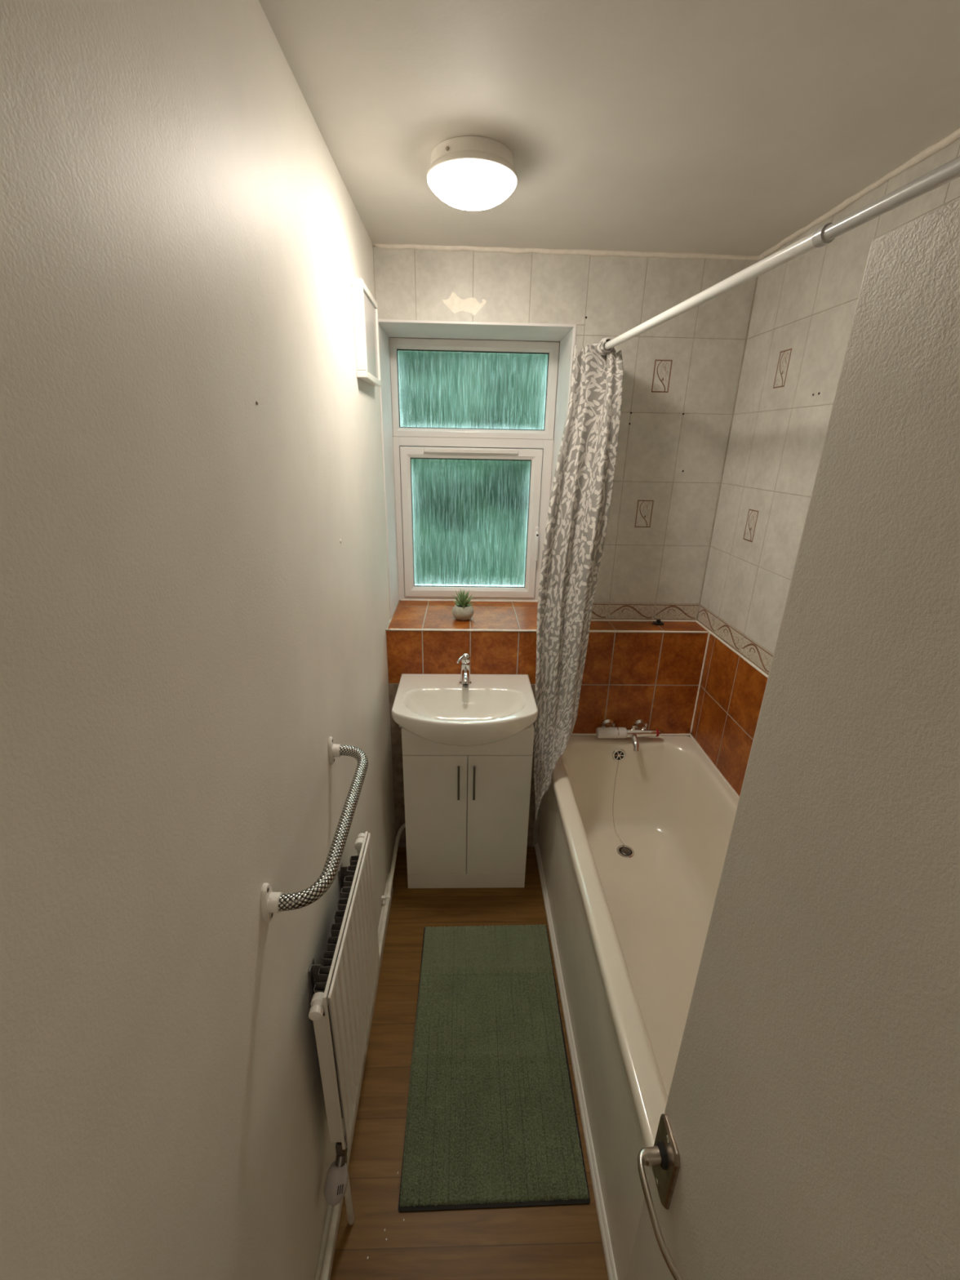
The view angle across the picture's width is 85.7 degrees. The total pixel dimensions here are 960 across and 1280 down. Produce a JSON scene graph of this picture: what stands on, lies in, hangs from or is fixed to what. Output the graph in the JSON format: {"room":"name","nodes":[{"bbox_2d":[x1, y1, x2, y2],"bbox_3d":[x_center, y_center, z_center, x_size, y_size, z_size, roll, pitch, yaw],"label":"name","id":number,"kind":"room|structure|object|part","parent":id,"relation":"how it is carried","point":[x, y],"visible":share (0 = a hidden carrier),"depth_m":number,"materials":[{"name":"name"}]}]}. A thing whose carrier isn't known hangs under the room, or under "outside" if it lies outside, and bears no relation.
{"room":"bathroom","nodes":[
{"label":"bathroom","id":0,"kind":"room"},
{"bbox_2d":[0,0,399,1279],"bbox_3d":[-0.392,0.361,0.729,0.102,2.447,3.825,0,21,-2],"label":"wall","id":1,"kind":"structure","parent":0,"point":[194,594],"depth_m":0.56,"materials":[{"name":"beige paint"}]},
{"bbox_2d":[260,736,368,921],"bbox_3d":[-0.302,0.345,1.040,0.100,0.081,0.468,0,21,-2],"label":"grab rail","id":2,"kind":"object","parent":1,"relation":"attached to","point":[271,902],"visible":1,"depth_m":0.92,"materials":[{"name":"silver metal"}]},
{"bbox_2d":[307,831,379,1225],"bbox_3d":[-0.333,0.998,1.329,0.066,0.830,0.529,0,21,-2],"label":"radiator","id":3,"kind":"object","parent":1,"relation":"attached to","point":[342,989],"visible":1,"depth_m":1.17,"materials":[{"name":"metal"}]},
{"bbox_3d":[-0.316,0.932,1.087,0.031,0.418,0.002,0,21,-2],"label":"panel","id":4,"kind":"part","parent":3,"relation":"part of","materials":[{"name":"metal"}]},
{"bbox_3d":[-0.304,0.836,1.290,0.014,0.495,0.450,0,21,-2],"label":"panel","id":5,"kind":"part","parent":3,"relation":"part of","materials":[{"name":"metal"}]},
{"bbox_2d":[315,872,393,1279],"bbox_3d":[-0.362,1.378,1.361,0.018,0.098,1.880,0,21,-2],"label":"baseboard","id":6,"kind":"structure","parent":1,"relation":"attached to","point":[324,1240],"depth_m":1.43,"materials":[{"name":"white wood"}]},
{"bbox_2d":[320,822,405,1279],"bbox_3d":[-0.351,1.250,1.442,0.071,0.065,2.121,1,21,-1],"label":"pipe","id":7,"kind":"object","parent":1,"relation":"attached to","point":[335,1209],"visible":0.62,"depth_m":1.45,"materials":[{"name":"white metal"}]},
{"bbox_2d":[351,278,381,386],"bbox_3d":[-0.345,-0.929,1.593,0.030,0.245,0.275,0,21,-2],"label":"wall panel","id":8,"kind":"object","parent":1,"relation":"attached to","point":[365,307],"visible":1,"depth_m":1.51,"materials":[{"name":"white plastic"}]},
{"bbox_2d":[372,128,959,260],"bbox_3d":[0.330,-1.001,0.915,1.347,0.024,1.846,0,21,-2],"label":"trim","id":9,"kind":"structure","parent":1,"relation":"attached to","point":[953,136],"depth_m":1.75,"materials":[{"name":"white paint"}]},
{"bbox_2d":[452,604,474,620],"bbox_3d":[-0.073,-0.120,2.222,0.095,0.062,0.095,0,21,-2],"label":"pot","id":10,"kind":"object","parent":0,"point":[460,611],"depth_m":2.19,"materials":[{"name":"ceramic"}]},
{"bbox_2d":[329,846,608,1279],"bbox_3d":[0.340,1.538,1.198,1.453,0.060,3.825,0,21,-2],"label":"floor","id":11,"kind":"structure","parent":0,"point":[562,1242],"depth_m":1.35,"materials":[{"name":"brown wood"}]},
{"bbox_2d":[401,724,534,888],"bbox_3d":[-0.056,0.678,2.228,0.511,0.800,0.274,0,21,-2],"label":"vanity cabinet","id":12,"kind":"object","parent":11,"relation":"on","point":[467,807],"visible":0.81,"depth_m":2.12,"materials":[{"name":"wood"}]},
{"bbox_3d":[-0.182,0.732,2.140,0.254,0.600,0.016,0,21,-2],"label":"door","id":13,"kind":"part","parent":12,"relation":"part of","materials":[{"name":"white wood"}]},
{"bbox_3d":[-0.085,0.562,2.053,0.009,0.156,0.030,0,21,-2],"label":"handle","id":14,"kind":"part","parent":12,"relation":"part of","materials":[{"name":"metal"}]},
{"bbox_2d":[391,673,537,746],"bbox_3d":[-0.058,0.272,2.001,0.534,0.119,0.409,0,21,-2],"label":"basin","id":15,"kind":"object","parent":12,"relation":"in","point":[435,708],"visible":1,"depth_m":2.02,"materials":[{"name":"white ceramic"}]},
{"bbox_2d":[456,653,471,688],"bbox_3d":[-0.064,0.128,2.031,0.052,0.129,0.133,3,21,5],"label":"tap","id":16,"kind":"object","parent":15,"relation":"on","point":[465,681],"visible":1,"depth_m":2.04,"materials":[{"name":"silver metal"}]},
{"bbox_3d":[-0.074,0.074,2.021,0.012,0.019,0.061,13,24,27],"label":"lever","id":17,"kind":"part","parent":16,"relation":"part of","materials":[{"name":"silver metal"}]},
{"bbox_3d":[-0.057,0.142,2.025,0.030,0.039,0.107,0,21,-2],"label":"spout","id":18,"kind":"part","parent":16,"relation":"part of","materials":[{"name":"silver metal"}]},
{"bbox_3d":[-0.047,0.394,2.015,0.511,0.117,0.016,0,21,-2],"label":"panel","id":19,"kind":"part","parent":12,"relation":"part of","materials":[{"name":"white wood"}]},
{"bbox_3d":[-0.023,0.563,2.055,0.009,0.156,0.030,0,21,-2],"label":"handle","id":20,"kind":"part","parent":12,"relation":"part of","materials":[{"name":"metal"}]},
{"bbox_3d":[0.075,0.734,2.148,0.254,0.600,0.016,0,21,-2],"label":"door","id":21,"kind":"part","parent":12,"relation":"part of","materials":[{"name":"white wood"}]},
{"bbox_2d":[398,924,590,1212],"bbox_3d":[0.029,1.296,1.703,0.502,0.022,0.836,0,21,-2],"label":"bath rug","id":22,"kind":"object","parent":11,"relation":"on","point":[491,1120],"visible":1,"depth_m":1.57,"materials":[{"name":"green fabric"}]},
{"bbox_2d":[537,735,738,1279],"bbox_3d":[0.622,1.017,1.615,0.666,0.628,1.697,0,21,-2],"label":"bathtub","id":23,"kind":"object","parent":11,"relation":"on","point":[633,845],"visible":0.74,"depth_m":1.80,"materials":[{"name":"white ceramic"}]},
{"bbox_2d":[534,842,617,1279],"bbox_3d":[0.295,1.295,1.712,0.016,0.028,1.700,0,21,-2],"label":"baseboard","id":24,"kind":"structure","parent":23,"relation":"attached to","point":[606,1244],"depth_m":1.53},
{"bbox_3d":[0.312,1.032,1.611,0.006,0.592,1.696,0,21,-2],"label":"panel","id":25,"kind":"part","parent":23,"relation":"part of","materials":[{"name":"white plastic"}]},
{"bbox_3d":[0.600,0.701,2.204,0.015,0.300,0.207,0,21,-4],"label":"plug chain","id":26,"kind":"part","parent":23,"relation":"part of","materials":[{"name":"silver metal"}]},
{"bbox_2d":[595,719,661,751],"bbox_3d":[0.642,0.412,2.225,0.276,0.092,0.131,0,21,-2],"label":"mixer tap","id":27,"kind":"object","parent":23,"relation":"on","point":[607,730],"visible":1,"depth_m":2.22,"materials":[{"name":"silver metal"}]},
{"bbox_3d":[0.568,0.401,2.235,0.128,0.047,0.047,0,21,-2],"label":"temperature handle","id":28,"kind":"part","parent":27,"relation":"part of","materials":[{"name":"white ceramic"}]},
{"bbox_3d":[0.661,0.436,2.206,0.027,0.062,0.077,0,21,-2],"label":"spout","id":29,"kind":"part","parent":27,"relation":"part of","materials":[{"name":"silver metal"}]},
{"bbox_3d":[0.738,0.402,2.240,0.085,0.032,0.032,0,21,-2],"label":"flow handle","id":30,"kind":"part","parent":27,"relation":"part of","materials":[{"name":"silver metal"}]},
{"bbox_2d":[373,245,759,847],"bbox_3d":[0.280,-0.227,2.307,1.334,2.447,0.494,0,21,-2],"label":"wall","id":31,"kind":"structure","parent":0,"point":[680,379],"depth_m":2.03,"materials":[{"name":"beige tile"}]},
{"bbox_3d":[-0.066,0.595,2.348,0.657,0.870,0.003,0,21,-2],"label":"bare plaster panel","id":32,"kind":"part","parent":31,"relation":"part of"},
{"bbox_2d":[452,589,474,620],"bbox_3d":[-0.072,-0.154,2.209,0.096,0.135,0.095,11,23,23],"label":"potted succulent","id":33,"kind":"object","parent":31,"relation":"on","point":[463,610],"visible":1,"depth_m":2.19,"materials":[{"name":"white ceramic"}]},
{"bbox_2d":[399,599,537,602],"bbox_3d":[-0.041,-0.188,2.487,0.697,0.011,0.011,0,21,-2],"label":"trim","id":34,"kind":"structure","parent":31,"relation":"attached to","point":[399,599],"depth_m":2.48,"materials":[{"name":"white plastic"}]},
{"bbox_2d":[389,337,559,600],"bbox_3d":[-0.031,-0.706,2.301,0.694,1.104,0.109,0,21,-2],"label":"window","id":35,"kind":"structure","parent":31,"relation":"in","point":[473,519],"depth_m":2.27,"materials":[{"name":"white plastic"}]},
{"bbox_2d":[423,447,518,453],"bbox_3d":[-0.038,-0.817,2.231,0.405,0.020,0.016,0,21,-2],"label":"vent","id":36,"kind":"object","parent":35,"relation":"attached to","point":[426,450],"depth_m":2.23,"materials":[{"name":"white plastic"}]},
{"bbox_3d":[-0.044,-0.527,2.378,0.530,0.578,0.004,0,21,-2],"label":"glass pane","id":37,"kind":"part","parent":35,"relation":"part of","materials":[{"name":"glass"}]},
{"bbox_3d":[-0.043,-0.527,2.383,0.620,0.671,0.062,0,21,-2],"label":"opening sash","id":38,"kind":"part","parent":35,"relation":"part of","materials":[{"name":"white plastic"}]},
{"bbox_3d":[-0.031,-1.052,2.189,0.626,0.297,0.004,0,21,-2],"label":"glass pane","id":39,"kind":"part","parent":35,"relation":"part of","materials":[{"name":"teal glass"}]},
{"bbox_3d":[0.259,-0.474,2.374,0.017,0.090,0.011,0,21,-2],"label":"handle","id":40,"kind":"part","parent":35,"relation":"part of","materials":[{"name":"white plastic"}]},
{"bbox_2d":[377,319,576,618],"bbox_3d":[-0.024,-0.657,2.160,0.711,1.113,0.282,0,21,-2],"label":"trim","id":41,"kind":"structure","parent":31,"relation":"attached to","point":[566,334],"depth_m":2.01,"materials":[{"name":"white paint"}]},
{"bbox_2d":[386,628,709,632],"bbox_3d":[0.284,-0.038,2.115,1.328,0.010,0.010,0,21,-2],"label":"trim","id":42,"kind":"structure","parent":31,"relation":"attached to","point":[407,629],"depth_m":2.11,"materials":[{"name":"white plastic"}]},
{"bbox_2d":[652,619,663,625],"bbox_3d":[0.760,-0.077,2.210,0.046,0.020,0.024,0,21,-2],"label":"clip","id":43,"kind":"object","parent":31,"relation":"on","point":[658,622],"visible":1,"depth_m":2.20,"materials":[{"name":"black plastic"}]},
{"bbox_2d":[696,259,760,620],"bbox_3d":[0.956,-0.697,2.023,0.006,1.321,0.006,0,21,-2],"label":"trim","id":44,"kind":"structure","parent":31,"relation":"attached to","point":[755,286],"depth_m":1.99,"materials":[{"name":"white plastic"}]},
{"bbox_2d":[596,155,959,353],"bbox_3d":[0.492,-0.704,1.023,0.038,0.038,1.846,-1,21,-6],"label":"shower rod","id":45,"kind":"object","parent":31,"relation":"attached to","point":[948,171],"visible":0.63,"depth_m":0.79,"materials":[{"name":"white metal"}]},
{"bbox_2d":[533,337,623,821],"bbox_3d":[0.331,-0.147,1.933,0.210,1.749,0.468,11,23,24],"label":"shower curtain","id":46,"kind":"object","parent":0,"point":[581,492],"visible":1,"depth_m":1.88,"materials":[{"name":"grey fabric"}]},
{"bbox_2d":[258,0,959,255],"bbox_3d":[0.385,-0.805,0.306,1.453,0.060,3.825,0,21,-2],"label":"ceiling","id":47,"kind":"structure","parent":0,"point":[699,126],"depth_m":1.00,"materials":[{"name":"paint"}]},
{"bbox_2d":[426,136,517,210],"bbox_3d":[-0.019,-1.082,1.222,0.214,0.088,0.214,0,21,-2],"label":"ceiling lamp","id":48,"kind":"object","parent":47,"relation":"attached to","point":[468,173],"visible":1,"depth_m":1.16,"materials":[{"name":"white glass"}]},
{"bbox_3d":[-0.019,-1.062,1.229,0.211,0.045,0.211,0,21,-2],"label":"lamp shade","id":49,"kind":"part","parent":48,"relation":"part of","materials":[{"name":"white glass"}]},
{"bbox_2d":[691,136,959,795],"bbox_3d":[1.038,0.372,0.773,0.101,2.447,3.825,0,21,-2],"label":"wall","id":50,"kind":"structure","parent":0,"point":[803,310],"depth_m":1.71,"materials":[{"name":"beige tile"}]},
{"bbox_2d":[571,733,739,799],"bbox_3d":[0.638,0.718,1.514,0.655,0.011,1.685,0,21,-2],"label":"trim","id":51,"kind":"structure","parent":50,"relation":"attached to","point":[733,790],"depth_m":2.17,"materials":[{"name":"white plastic"}]},
{"bbox_2d":[591,619,768,678],"bbox_3d":[0.658,0.242,1.395,0.633,0.013,1.838,0,21,-2],"label":"trim","id":52,"kind":"structure","parent":50,"relation":"attached to","point":[748,661],"depth_m":2.20,"materials":[{"name":"white plastic"}]},
{"bbox_2d":[689,632,710,734],"bbox_3d":[0.942,0.195,2.219,0.008,0.486,0.008,-8,23,-23],"label":"trim","id":53,"kind":"structure","parent":50,"relation":"attached to","point":[708,634],"depth_m":2.21,"materials":[{"name":"white plastic"}]},
{"bbox_3d":[0.673,0.565,0.246,0.662,2.447,0.522,0,21,-2],"label":"wall","id":54,"kind":"structure","parent":0,"visible":0},
{"bbox_2d":[624,195,959,1279],"bbox_3d":[0.278,0.727,0.453,0.089,1.968,0.610,0,21,-2],"label":"door","id":55,"kind":"structure","parent":54,"relation":"in","point":[809,1126],"depth_m":0.40,"materials":[{"name":"paint"}]},
{"bbox_3d":[0.246,0.768,0.698,0.040,0.022,0.131,0,21,-2],"label":"lever","id":56,"kind":"part","parent":55,"relation":"part of","materials":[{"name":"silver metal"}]},
{"bbox_3d":[0.270,0.761,0.756,0.008,0.132,0.060,0,21,-2],"label":"handle plate","id":57,"kind":"part","parent":55,"relation":"part of","materials":[{"name":"silver metal"}]}
]}

